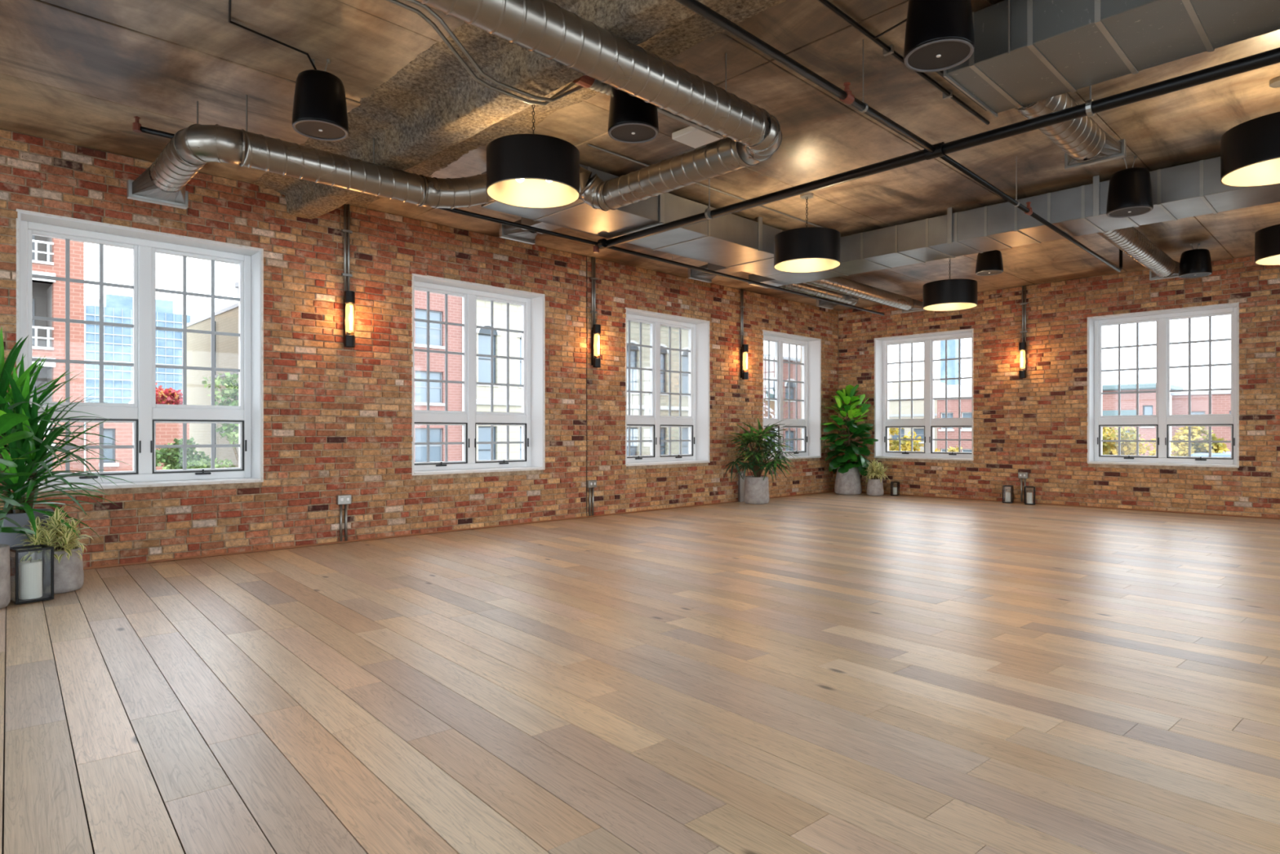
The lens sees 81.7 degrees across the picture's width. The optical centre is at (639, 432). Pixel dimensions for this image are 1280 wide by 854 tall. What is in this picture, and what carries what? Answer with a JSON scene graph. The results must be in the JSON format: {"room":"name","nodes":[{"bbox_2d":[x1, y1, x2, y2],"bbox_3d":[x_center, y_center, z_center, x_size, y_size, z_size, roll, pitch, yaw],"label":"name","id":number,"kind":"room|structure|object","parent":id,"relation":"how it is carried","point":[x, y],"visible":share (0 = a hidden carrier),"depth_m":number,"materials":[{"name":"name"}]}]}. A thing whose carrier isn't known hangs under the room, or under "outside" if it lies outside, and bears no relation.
{"room":"empty loft studio","nodes":[
{"label":"empty loft studio","id":0,"kind":"room"},
{"bbox_2d":[0,128,838,567],"bbox_3d":[-2.017,-0.624,8.926,16.803,3.720,0.439,0,0,-44],"label":"wall","id":1,"kind":"structure","parent":0,"point":[338,420],"depth_m":7.85,"materials":[{"name":"brick"}]},
{"bbox_2d":[16,208,263,491],"bbox_3d":[-4.370,-0.644,6.567,1.812,2.232,0.356,0,0,-44],"label":"window","id":2,"kind":"structure","parent":1,"relation":"in","point":[144,413],"depth_m":6.63,"materials":[{"name":"white paint"}]},
{"bbox_2d":[336,493,351,541],"bbox_3d":[-3.038,0.874,7.593,0.140,0.476,0.057,0,0,-44],"label":"outlet box","id":3,"kind":"object","parent":1,"relation":"attached to","point":[345,500],"visible":1,"depth_m":7.58,"materials":[{"name":"silver metal"}]},
{"bbox_2d":[341,204,355,347],"bbox_3d":[-2.985,-1.618,7.589,0.104,1.488,0.137,0,0,-44],"label":"wall sconce","id":4,"kind":"object","parent":1,"relation":"attached to","point":[348,295],"visible":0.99,"depth_m":7.60,"materials":[{"name":"black metal"}]},
{"bbox_2d":[83,490,834,569],"bbox_3d":[-1.089,1.125,9.535,13.743,0.021,0.019,0,0,-44],"label":"baseboard","id":5,"kind":"structure","parent":1,"relation":"attached to","point":[566,518],"depth_m":7.86,"materials":[{"name":"brown"}]},
{"bbox_2d":[411,273,545,475],"bbox_3d":[-1.977,-0.644,8.897,1.812,2.232,0.356,0,0,-44],"label":"window","id":6,"kind":"structure","parent":1,"relation":"in","point":[531,419],"depth_m":9.05,"materials":[{"name":"white paint"}]},
{"bbox_2d":[586,480,596,515],"bbox_3d":[-0.645,0.874,9.923,0.140,0.476,0.057,0,0,-44],"label":"outlet box","id":7,"kind":"object","parent":1,"relation":"attached to","point":[590,483],"visible":1,"depth_m":9.91,"materials":[{"name":"silver metal"}]},
{"bbox_2d":[590,256,600,367],"bbox_3d":[-0.588,-1.618,9.922,0.104,1.488,0.137,0,0,-44],"label":"wall sconce","id":8,"kind":"object","parent":1,"relation":"attached to","point":[596,328],"visible":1,"depth_m":9.93,"materials":[{"name":"black metal"}]},
{"bbox_2d":[624,306,710,466],"bbox_3d":[0.330,-0.644,11.143,1.812,2.232,0.356,0,0,-44],"label":"window","id":9,"kind":"structure","parent":1,"relation":"in","point":[668,355],"depth_m":11.38,"materials":[{"name":"white paint"}]},
{"bbox_2d":[737,471,745,502],"bbox_3d":[1.677,0.885,12.183,0.140,0.499,0.057,0,0,-44],"label":"outlet box","id":10,"kind":"object","parent":1,"relation":"attached to","point":[740,482],"visible":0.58,"depth_m":12.15,"materials":[{"name":"silver metal"}]},
{"bbox_2d":[739,288,748,379],"bbox_3d":[1.719,-1.618,12.168,0.104,1.488,0.137,0,0,-44],"label":"wall sconce","id":11,"kind":"object","parent":1,"relation":"attached to","point":[744,348],"visible":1,"depth_m":12.18,"materials":[{"name":"black metal"}]},
{"bbox_2d":[762,329,821,460],"bbox_3d":[2.630,-0.644,13.383,1.812,2.232,0.356,0,0,-44],"label":"window","id":12,"kind":"structure","parent":1,"relation":"in","point":[792,366],"depth_m":13.77,"materials":[{"name":"white paint"}]},
{"bbox_2d":[0,491,1279,853],"bbox_3d":[2.030,1.236,4.769,16.803,0.200,12.042,0,0,-44],"label":"floor","id":13,"kind":"structure","parent":0,"point":[826,673],"depth_m":3.22,"materials":[{"name":"brown"}]},
{"bbox_2d":[0,409,57,608],"bbox_3d":[-4.232,0.474,4.719,0.776,1.324,0.747,0,0,16],"label":"fiddle leaf fig","id":14,"kind":"object","parent":13,"relation":"on","point":[7,420],"visible":1,"depth_m":4.79,"materials":[{"name":"green plant"}]},
{"bbox_2d":[0,543,10,608],"bbox_3d":[-4.237,0.936,4.750,0.300,0.400,0.300,0,0,-44],"label":"pot","id":15,"kind":"object","parent":14,"relation":"on","point":[5,575],"depth_m":4.77,"materials":[{"name":"grey concrete"}]},
{"bbox_2d":[9,544,53,604],"bbox_3d":[-4.127,0.954,5.010,0.205,0.356,0.205,0,0,37],"label":"candle lantern","id":16,"kind":"object","parent":13,"relation":"on","point":[48,553],"visible":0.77,"depth_m":5.01,"materials":[{"name":"black metal"}]},
{"bbox_2d":[18,560,42,599],"bbox_3d":[-4.127,0.989,5.010,0.124,0.257,0.124,0,0,-44],"label":"pillar candle","id":17,"kind":"object","parent":16,"relation":"on","point":[30,572],"visible":0.99,"depth_m":4.96,"materials":[{"name":"white wax"}]},
{"bbox_2d":[13,505,93,593],"bbox_3d":[-4.202,0.831,5.318,0.467,0.610,0.493,0,0,-24],"label":"potted plant","id":18,"kind":"object","parent":13,"relation":"on","point":[68,574],"visible":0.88,"depth_m":5.26,"materials":[{"name":"green plant"}]},
{"bbox_2d":[30,546,84,593],"bbox_3d":[-4.187,0.986,5.310,0.316,0.300,0.316,0,0,-44],"label":"pot","id":19,"kind":"object","parent":18,"relation":"on","point":[68,575],"depth_m":5.24,"materials":[{"name":"grey concrete"}]},
{"bbox_2d":[0,327,137,563],"bbox_3d":[-4.453,0.189,5.323,1.184,1.894,1.321,0,0,43],"label":"dracaena","id":20,"kind":"object","parent":13,"relation":"on","point":[17,398],"visible":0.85,"depth_m":5.33,"materials":[{"name":"green plant"}]},
{"bbox_2d":[0,508,53,563],"bbox_3d":[-4.542,0.856,5.425,0.400,0.560,0.400,0,0,-44],"label":"pot","id":21,"kind":"object","parent":20,"relation":"on","point":[19,515],"depth_m":5.28,"materials":[{"name":"grey stone"}]},
{"bbox_2d":[723,417,800,504],"bbox_3d":[2.000,0.457,11.786,1.454,1.359,1.215,0,0,-44],"label":"fan palm","id":22,"kind":"object","parent":13,"relation":"on","point":[757,486],"visible":1,"depth_m":11.69,"materials":[{"name":"green plant"}]},
{"bbox_2d":[819,384,878,494],"bbox_3d":[3.845,0.119,13.595,0.997,2.033,1.001,0,0,-44],"label":"potted plant","id":23,"kind":"object","parent":13,"relation":"on","point":[847,482],"visible":1,"depth_m":13.50,"materials":[{"name":"green plant"}]},
{"bbox_2d":[862,457,889,496],"bbox_3d":[4.240,0.800,13.355,0.535,0.672,0.557,0,0,10],"label":"potted plant","id":24,"kind":"object","parent":13,"relation":"on","point":[874,486],"visible":0.99,"depth_m":13.28,"materials":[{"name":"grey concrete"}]},
{"bbox_2d":[890,481,899,495],"bbox_3d":[4.606,1.009,13.360,0.125,0.246,0.125,0,0,34],"label":"candle lantern","id":25,"kind":"object","parent":13,"relation":"on","point":[891,482],"visible":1,"depth_m":13.34,"materials":[{"name":"black metal"}]},
{"bbox_2d":[893,486,897,494],"bbox_3d":[4.606,1.046,13.360,0.072,0.142,0.072,0,0,-44],"label":"pillar candle","id":26,"kind":"object","parent":25,"relation":"on","point":[895,489],"visible":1,"depth_m":13.33,"materials":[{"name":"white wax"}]},
{"bbox_2d":[1002,484,1013,502],"bbox_3d":[5.945,0.994,11.957,0.140,0.276,0.140,0,0,37],"label":"candle lantern","id":27,"kind":"object","parent":13,"relation":"on","point":[1003,486],"visible":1,"depth_m":11.95,"materials":[{"name":"black metal"}]},
{"bbox_2d":[1004,491,1010,502],"bbox_3d":[5.945,1.031,11.957,0.080,0.172,0.080,0,0,-44],"label":"pillar candle","id":28,"kind":"object","parent":27,"relation":"on","point":[1007,494],"visible":1,"depth_m":11.92,"materials":[{"name":"white wax"}]},
{"bbox_2d":[1023,485,1035,504],"bbox_3d":[6.153,0.992,11.685,0.145,0.281,0.145,0,0,23],"label":"candle lantern","id":29,"kind":"object","parent":13,"relation":"on","point":[1025,486],"visible":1,"depth_m":11.65,"materials":[{"name":"black metal"}]},
{"bbox_2d":[1026,491,1032,503],"bbox_3d":[6.153,1.026,11.685,0.084,0.182,0.084,0,0,-44],"label":"pillar candle","id":30,"kind":"object","parent":29,"relation":"on","point":[1029,495],"visible":1,"depth_m":11.65,"materials":[{"name":"white wax"}]},
{"bbox_2d":[0,0,1279,310],"bbox_3d":[2.030,-2.513,4.769,16.803,0.303,12.042,0,0,-44],"label":"ceiling","id":31,"kind":"structure","parent":0,"point":[79,73],"depth_m":5.44,"materials":[{"name":"brown"}]},
{"bbox_2d":[228,0,348,141],"bbox_3d":[-2.130,-2.138,4.263,0.440,0.455,1.197,0,0,7],"label":"speaker","id":32,"kind":"object","parent":31,"relation":"hanging from","point":[319,112],"visible":1,"depth_m":4.57},
{"bbox_2d":[295,121,345,139],"bbox_3d":[-2.023,-1.918,4.687,0.294,0.004,0.294,0,0,0],"label":"speaker grille","id":33,"kind":"object","parent":32,"relation":"attached to","point":[313,130],"depth_m":4.69,"materials":[{"name":"black"}]},
{"bbox_2d":[126,94,494,208],"bbox_3d":[-2.497,-2.095,5.658,2.914,0.537,1.238,0,0,-11],"label":"spiral duct","id":34,"kind":"object","parent":31,"relation":"hanging from","point":[164,182],"visible":0.99,"depth_m":5.48,"materials":[{"name":"metal"}]},
{"bbox_2d":[385,0,576,106],"bbox_3d":[-1.433,-2.207,3.913,3.006,0.278,0.110,0,0,-43],"label":"conduit","id":35,"kind":"object","parent":31,"relation":"attached to","point":[417,11],"visible":0.79,"depth_m":4.34,"materials":[{"name":"silver metal"}]},
{"bbox_2d":[405,0,583,102],"bbox_3d":[-1.380,-2.207,3.861,3.009,0.278,0.110,0,0,-43],"label":"conduit","id":36,"kind":"object","parent":31,"relation":"attached to","point":[424,6],"visible":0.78,"depth_m":4.32,"materials":[{"name":"silver metal"}]},
{"bbox_2d":[133,115,884,315],"bbox_3d":[0.346,-2.147,8.579,10.330,0.426,0.406,0,0,-43],"label":"pipe","id":37,"kind":"object","parent":31,"relation":"hanging from","point":[137,127],"visible":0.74,"depth_m":7.58,"materials":[{"name":"black"}]},
{"bbox_2d":[250,0,786,219],"bbox_3d":[0.627,-2.245,3.403,1.300,0.263,11.200,0,0,-44],"label":"ceiling beam","id":38,"kind":"structure","parent":31,"relation":"attached to","point":[429,114],"depth_m":4.96,"materials":[{"name":"grey concrete"}]},
{"bbox_2d":[486,100,579,208],"bbox_3d":[-0.744,-2.012,5.165,0.646,0.700,0.646,0,0,0],"label":"drum pendant","id":39,"kind":"object","parent":31,"relation":"hanging from","point":[526,171],"visible":0.92,"depth_m":4.95,"materials":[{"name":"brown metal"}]},
{"bbox_2d":[572,75,611,95],"bbox_3d":[-0.214,-2.279,4.843,0.510,0.163,0.173,0,0,-44],"label":"flexible duct","id":40,"kind":"object","parent":31,"relation":"attached to","point":[587,82],"visible":0.28,"depth_m":4.74,"materials":[{"name":"metal"}]},
{"bbox_2d":[416,0,782,211],"bbox_3d":[-2.056,-2.111,3.448,6.664,0.505,2.198,0,0,-44],"label":"spiral duct","id":41,"kind":"object","parent":31,"relation":"hanging from","point":[544,28],"visible":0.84,"depth_m":4.16,"materials":[{"name":"metal"}]},
{"bbox_2d":[608,86,658,143],"bbox_3d":[-0.043,-2.138,4.731,0.326,0.455,0.326,0,0,0],"label":"speaker","id":42,"kind":"object","parent":31,"relation":"hanging from","point":[631,120],"visible":0.57,"depth_m":4.62},
{"bbox_2d":[610,124,655,142],"bbox_3d":[-0.043,-1.918,4.731,0.290,0.004,0.290,0,0,0],"label":"speaker grille","id":43,"kind":"object","parent":42,"relation":"attached to","point":[619,132],"depth_m":4.73,"materials":[{"name":"black"}]},
{"bbox_2d":[657,106,724,138],"bbox_3d":[0.362,-2.332,5.398,0.950,0.056,0.210,0,0,-44],"label":"rail","id":44,"kind":"object","parent":31,"relation":"attached to","point":[663,111],"visible":0.11,"depth_m":5.51,"materials":[{"name":"metal"}]},
{"bbox_2d":[671,125,722,148],"bbox_3d":[0.453,-2.334,5.814,0.280,0.051,0.300,0,0,-44],"label":"access panel","id":45,"kind":"object","parent":31,"relation":"attached to","point":[691,136],"visible":0.76,"depth_m":5.79,"materials":[{"name":"white paint"}]},
{"bbox_2d":[586,143,823,227],"bbox_3d":[0.951,-2.349,7.374,3.850,0.018,0.018,0,0,-44],"label":"conduit","id":46,"kind":"object","parent":31,"relation":"attached to","point":[588,144],"visible":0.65,"depth_m":7.12,"materials":[{"name":"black metal"}]},
{"bbox_2d":[675,0,935,152],"bbox_3d":[-0.674,-2.142,2.484,7.500,0.436,0.060,0,0,-44],"label":"ceiling pipe","id":47,"kind":"object","parent":31,"relation":"hanging from","point":[846,95],"visible":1,"depth_m":3.99,"materials":[{"name":"black"}]},
{"bbox_2d":[773,191,840,272],"bbox_3d":[1.654,-2.007,7.332,0.646,0.710,0.646,0,0,0],"label":"drum pendant","id":48,"kind":"object","parent":31,"relation":"hanging from","point":[807,249],"visible":1,"depth_m":7.10,"materials":[{"name":"brown metal"}]},
{"bbox_2d":[481,156,1279,312],"bbox_3d":[4.544,-2.176,6.476,8.526,0.371,10.094,0,0,-44],"label":"duct","id":49,"kind":"object","parent":31,"relation":"hanging from","point":[729,243],"visible":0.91,"depth_m":7.61,"materials":[{"name":"metal"}]},
{"bbox_2d":[817,0,989,124],"bbox_3d":[-0.170,-2.341,2.884,7.780,0.044,0.060,0,0,-44],"label":"conduit","id":50,"kind":"object","parent":31,"relation":"attached to","point":[887,50],"visible":1,"depth_m":4.54,"materials":[{"name":"black"}]},
{"bbox_2d":[874,0,974,72],"bbox_3d":[1.521,-2.140,3.992,0.336,0.450,0.780,0,0,0],"label":"speaker","id":51,"kind":"object","parent":31,"relation":"hanging from","point":[940,33],"visible":1,"depth_m":3.67},
{"bbox_2d":[907,40,970,70],"bbox_3d":[1.521,-1.923,3.770,0.299,0.004,0.299,0,0,0],"label":"speaker grille","id":52,"kind":"object","parent":51,"relation":"attached to","point":[922,55],"depth_m":3.76,"materials":[{"name":"black"}]},
{"bbox_2d":[593,47,1279,253],"bbox_3d":[2.761,-2.127,4.385,0.161,0.466,9.433,0,0,-44],"label":"ceiling pipe","id":53,"kind":"object","parent":31,"relation":"hanging from","point":[1091,107],"visible":0.86,"depth_m":4.84,"materials":[{"name":"black"}]},
{"bbox_2d":[922,257,977,311],"bbox_3d":[3.967,-1.984,9.473,0.646,0.755,0.646,0,0,0],"label":"drum pendant","id":54,"kind":"object","parent":31,"relation":"hanging from","point":[958,294],"visible":0.88,"depth_m":9.23,"materials":[{"name":"brown metal"}]},
{"bbox_2d":[936,70,986,111],"bbox_3d":[2.113,-2.338,4.890,1.150,0.049,0.100,0,0,-44],"label":"rail","id":55,"kind":"object","parent":31,"relation":"attached to","point":[940,73],"visible":0.05,"depth_m":4.91,"materials":[{"name":"black"}]},
{"bbox_2d":[975,249,1003,275],"bbox_3d":[4.512,-2.213,9.557,0.330,0.307,0.330,0,0,0],"label":"speaker","id":56,"kind":"object","parent":31,"relation":"hanging from","point":[988,263],"visible":0.86,"depth_m":9.44},
{"bbox_2d":[977,271,1001,275],"bbox_3d":[4.512,-2.068,9.557,0.294,0.004,0.294,0,0,0],"label":"speaker grille","id":57,"kind":"object","parent":56,"relation":"attached to","point":[979,273],"depth_m":9.58,"materials":[{"name":"black"}]},
{"bbox_2d":[938,154,1122,271],"bbox_3d":[3.967,-2.145,7.084,0.056,0.434,5.430,0,0,44],"label":"pipe","id":58,"kind":"object","parent":31,"relation":"hanging from","point":[1028,210],"visible":0.94,"depth_m":6.39,"materials":[{"name":"black"}]},
{"bbox_2d":[943,0,1279,170],"bbox_3d":[4.402,-2.189,3.087,2.325,0.350,5.381,0,0,-44],"label":"duct","id":59,"kind":"object","parent":31,"relation":"hanging from","point":[1027,57],"visible":0.88,"depth_m":3.95,"materials":[{"name":"metal"}]},
{"bbox_2d":[1106,155,1153,217],"bbox_3d":[4.179,-2.123,6.316,0.336,0.485,0.336,0,0,0],"label":"speaker","id":60,"kind":"object","parent":31,"relation":"hanging from","point":[1130,193],"visible":0.96,"depth_m":6.21},
{"bbox_2d":[1109,207,1150,216],"bbox_3d":[4.179,-1.888,6.316,0.299,0.004,0.299,0,0,0],"label":"speaker grille","id":61,"kind":"object","parent":60,"relation":"attached to","point":[1113,211],"depth_m":6.31,"materials":[{"name":"black"}]},
{"bbox_2d":[1178,243,1212,278],"bbox_3d":[6.937,-2.165,9.245,0.340,0.400,0.340,0,0,0],"label":"speaker","id":62,"kind":"object","parent":31,"relation":"hanging from","point":[1194,263],"visible":1,"depth_m":9.14},
{"bbox_2d":[1180,272,1209,277],"bbox_3d":[6.937,-1.973,9.245,0.303,0.004,0.303,0,0,0],"label":"speaker grille","id":63,"kind":"object","parent":62,"relation":"attached to","point":[1182,274],"depth_m":9.23,"materials":[{"name":"black"}]},
{"bbox_2d":[1220,75,1279,186],"bbox_3d":[4.288,-2.054,4.942,0.646,0.615,0.646,0,0,0],"label":"drum pendant","id":64,"kind":"object","parent":31,"relation":"hanging from","point":[1250,150],"visible":1,"depth_m":4.92,"materials":[{"name":"brown metal"}]},
{"bbox_2d":[1254,223,1279,265],"bbox_3d":[6.447,-2.037,7.254,0.646,0.650,0.646,0,0,0],"label":"drum pendant","id":65,"kind":"object","parent":31,"relation":"hanging from","point":[1267,240],"visible":1,"depth_m":7.26,"materials":[{"name":"brown metal"}]},
{"bbox_2d":[743,475,768,504],"bbox_3d":[1.870,0.921,11.870,0.400,0.430,0.400,0,0,-44],"label":"pot","id":66,"kind":"object","parent":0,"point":[756,489],"depth_m":11.71,"materials":[{"name":"grey concrete"}]},
{"bbox_2d":[834,466,862,494],"bbox_3d":[3.846,0.886,13.682,0.490,0.500,0.490,0,0,-44],"label":"pot","id":67,"kind":"object","parent":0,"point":[849,482],"depth_m":13.49,"materials":[{"name":"grey concrete"}]},
{"bbox_2d":[866,478,884,496],"bbox_3d":[4.252,0.986,13.379,0.300,0.300,0.300,0,0,-44],"label":"pot","id":68,"kind":"object","parent":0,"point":[874,486],"depth_m":13.26,"materials":[{"name":"grey concrete"}]},
{"bbox_2d":[838,255,1279,517],"bbox_3d":[8.039,-0.624,10.326,0.439,3.720,11.622,0,0,-44],"label":"wall","id":69,"kind":"structure","parent":0,"point":[1036,424],"depth_m":11.51,"materials":[{"name":"brick"}]},
{"bbox_2d":[874,328,973,460],"bbox_3d":[5.117,-0.644,13.258,0.356,2.232,1.812,0,0,-44],"label":"window","id":70,"kind":"structure","parent":69,"relation":"in","point":[882,423],"depth_m":13.36,"materials":[{"name":"white paint"}]},
{"bbox_2d":[1018,285,1027,377],"bbox_3d":[6.142,-1.618,11.869,0.137,1.488,0.104,0,0,-44],"label":"wall sconce","id":71,"kind":"object","parent":69,"relation":"attached to","point":[1022,345],"visible":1,"depth_m":11.86,"materials":[{"name":"black metal"}]},
{"bbox_2d":[1017,471,1028,502],"bbox_3d":[6.164,0.874,11.904,0.057,0.476,0.140,0,0,-44],"label":"outlet box","id":72,"kind":"object","parent":69,"relation":"attached to","point":[1021,475],"visible":0.9,"depth_m":11.91,"materials":[{"name":"silver metal"}]},
{"bbox_2d":[861,491,1279,519],"bbox_3d":[7.749,1.125,10.322,0.019,0.021,11.181,0,0,-44],"label":"baseboard","id":73,"kind":"structure","parent":69,"relation":"attached to","point":[862,491],"depth_m":11.05,"materials":[{"name":"brown"}]},
{"bbox_2d":[1087,302,1239,467],"bbox_3d":[7.566,-0.644,10.743,0.356,2.232,1.812,0,0,-44],"label":"window","id":74,"kind":"structure","parent":69,"relation":"in","point":[1162,420],"depth_m":10.81,"materials":[{"name":"white paint"}]},
{"label":"outside","id":75,"kind":"structure","parent":0,"visible":0},
{"bbox_3d":[12.357,10.286,130.661,320.000,0.300,290.000,0,0,-44],"label":"ground","id":76,"kind":"structure","parent":75,"visible":0},
{"bbox_2d":[31,235,84,472],"bbox_3d":[-33.332,-2.364,27.513,18.620,25.000,14.070,0,0,-44],"label":"apartment building","id":77,"kind":"structure","parent":76,"relation":"on","point":[48,254],"depth_m":28.76,"materials":[{"name":"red brick"}]},
{"bbox_2d":[84,400,132,471],"bbox_3d":[-39.229,3.536,59.503,8.000,13.200,8.000,0,0,-44],"label":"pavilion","id":78,"kind":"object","parent":76,"relation":"on","point":[131,402],"visible":0.02,"depth_m":58.60,"materials":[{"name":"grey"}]},
{"bbox_2d":[84,293,191,443],"bbox_3d":[-92.915,-6.514,134.142,15.300,33.300,22.140,0,0,-44],"label":"glass tower","id":79,"kind":"structure","parent":76,"relation":"on","point":[117,340],"depth_m":124.48,"materials":[{"name":"blue"}]},
{"bbox_2d":[85,399,189,471],"bbox_3d":[-23.018,4.426,32.788,3.440,11.420,8.900,0,0,-44],"label":"annex building","id":80,"kind":"structure","parent":76,"relation":"on","point":[166,433],"depth_m":29.32,"materials":[{"name":"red brick"}]},
{"bbox_2d":[155,382,182,404],"bbox_3d":[-34.148,3.282,52.775,4.784,13.714,4.489,0,0,-44],"label":"street tree","id":81,"kind":"object","parent":76,"relation":"on","point":[168,396],"visible":0.2,"depth_m":51.96,"materials":[{"name":"red plant"}]},
{"bbox_2d":[155,436,210,469],"bbox_3d":[-16.951,5.152,27.273,2.241,9.977,1.890,0,0,-44],"label":"street tree","id":82,"kind":"object","parent":76,"relation":"on","point":[175,455],"visible":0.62,"depth_m":26.95,"materials":[{"name":"green plant"}]},
{"bbox_2d":[155,457,235,470],"bbox_3d":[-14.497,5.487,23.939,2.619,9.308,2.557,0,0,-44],"label":"bush","id":83,"kind":"object","parent":76,"relation":"on","point":[202,463],"visible":0.08,"depth_m":24.52,"materials":[{"name":"green plant"}]},
{"bbox_2d":[201,372,238,464],"bbox_3d":[-13.452,3.655,25.921,3.090,12.970,2.449,0,0,-44],"label":"street tree","id":84,"kind":"object","parent":76,"relation":"on","point":[232,393],"visible":0.22,"depth_m":25.36,"materials":[{"name":"green plant"}]},
{"bbox_2d":[182,281,462,468],"bbox_3d":[-19.451,-0.614,43.812,9.550,21.500,18.080,0,0,-44],"label":"building","id":85,"kind":"structure","parent":76,"relation":"on","point":[226,319],"depth_m":40.21,"materials":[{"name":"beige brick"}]},
{"bbox_2d":[235,281,238,302],"bbox_3d":[-22.076,-7.664,41.311,1.000,1.700,1.000,0,0,-44],"label":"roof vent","id":86,"kind":"object","parent":85,"relation":"attached to","point":[237,282],"depth_m":40.93,"materials":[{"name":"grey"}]},
{"bbox_2d":[476,299,631,460],"bbox_3d":[-1.503,-0.864,48.850,23.200,22.000,0.700,0,0,-44],"label":"building","id":87,"kind":"structure","parent":76,"relation":"on","point":[483,307],"depth_m":42.31,"materials":[{"name":"stone"}]},
{"bbox_2d":[479,325,497,334],"bbox_3d":[-8.595,-5.798,41.764,1.250,0.469,0.060,0,0,-44],"label":"light","id":88,"kind":"object","parent":87,"relation":"attached to","point":[482,331],"depth_m":41.73,"materials":[{"name":"blue"}]},
{"bbox_2d":[476,323,501,335],"bbox_3d":[-8.564,-5.873,41.732,1.650,0.619,0.090,0,0,-44],"label":"hood","id":89,"kind":"object","parent":87,"relation":"attached to","point":[479,331],"depth_m":41.74,"materials":[{"name":"grey"}]},
{"bbox_2d":[888,427,924,451],"bbox_3d":[11.435,4.727,32.673,2.082,10.826,2.811,0,0,-19],"label":"street tree","id":90,"kind":"object","parent":76,"relation":"on","point":[905,445],"visible":0.26,"depth_m":32.13,"materials":[{"name":"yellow plant"}]},
{"bbox_2d":[888,381,971,451],"bbox_3d":[26.289,2.836,64.672,8.100,14.600,7.600,0,0,-44],"label":"building","id":91,"kind":"structure","parent":76,"relation":"on","point":[917,386],"depth_m":63.02,"materials":[{"name":"beige"}]},
{"bbox_2d":[922,445,962,452],"bbox_3d":[13.488,5.330,32.868,2.171,9.621,1.947,0,0,-44],"label":"street tree","id":92,"kind":"object","parent":76,"relation":"on","point":[952,449],"visible":0.02,"depth_m":32.35,"materials":[{"name":"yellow plant"}]},
{"bbox_2d":[940,338,961,385],"bbox_3d":[63.110,-6.864,150.207,3.000,34.000,4.000,0,0,-44],"label":"tower","id":93,"kind":"structure","parent":76,"relation":"on","point":[952,344],"depth_m":148.99,"materials":[{"name":"blue glass"}]},
{"bbox_2d":[936,395,971,452],"bbox_3d":[25.562,3.661,57.391,2.900,12.950,3.980,0,0,-44],"label":"building","id":94,"kind":"structure","parent":76,"relation":"on","point":[966,403],"depth_m":56.87,"materials":[{"name":"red brick"}]},
{"bbox_2d":[1102,426,1116,454],"bbox_3d":[21.691,4.740,35.069,2.630,10.800,2.236,0,0,3],"label":"street tree","id":95,"kind":"object","parent":76,"relation":"on","point":[1104,428],"visible":0.02,"depth_m":34.64,"materials":[{"name":"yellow plant"}]},
{"bbox_2d":[1102,426,1155,455],"bbox_3d":[18.554,4.876,29.381,2.879,10.529,3.094,0,0,1],"label":"street tree","id":96,"kind":"object","parent":76,"relation":"on","point":[1126,447],"visible":0.24,"depth_m":28.64,"materials":[{"name":"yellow plant"}]},
{"bbox_2d":[1102,382,1183,455],"bbox_3d":[35.370,3.386,53.696,6.400,13.500,5.600,0,0,-44],"label":"building","id":97,"kind":"structure","parent":76,"relation":"on","point":[1147,401],"depth_m":51.01,"materials":[{"name":"pink brick"}]},
{"bbox_2d":[1170,426,1229,456],"bbox_3d":[19.901,4.792,26.674,2.293,10.696,2.090,0,0,-44],"label":"street tree","id":98,"kind":"object","parent":76,"relation":"on","point":[1182,448],"visible":0.32,"depth_m":26.28,"materials":[{"name":"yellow plant"}]},
{"bbox_2d":[1170,390,1231,454],"bbox_3d":[42.624,2.536,51.477,7.100,15.200,8.300,0,0,-44],"label":"building","id":99,"kind":"structure","parent":76,"relation":"on","point":[1220,400],"depth_m":50.60,"materials":[{"name":"pink brick"}]},
{"bbox_2d":[1191,451,1231,457],"bbox_3d":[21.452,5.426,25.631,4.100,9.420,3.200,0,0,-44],"label":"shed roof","id":100,"kind":"structure","parent":76,"relation":"on","point":[1228,454],"depth_m":25.08,"materials":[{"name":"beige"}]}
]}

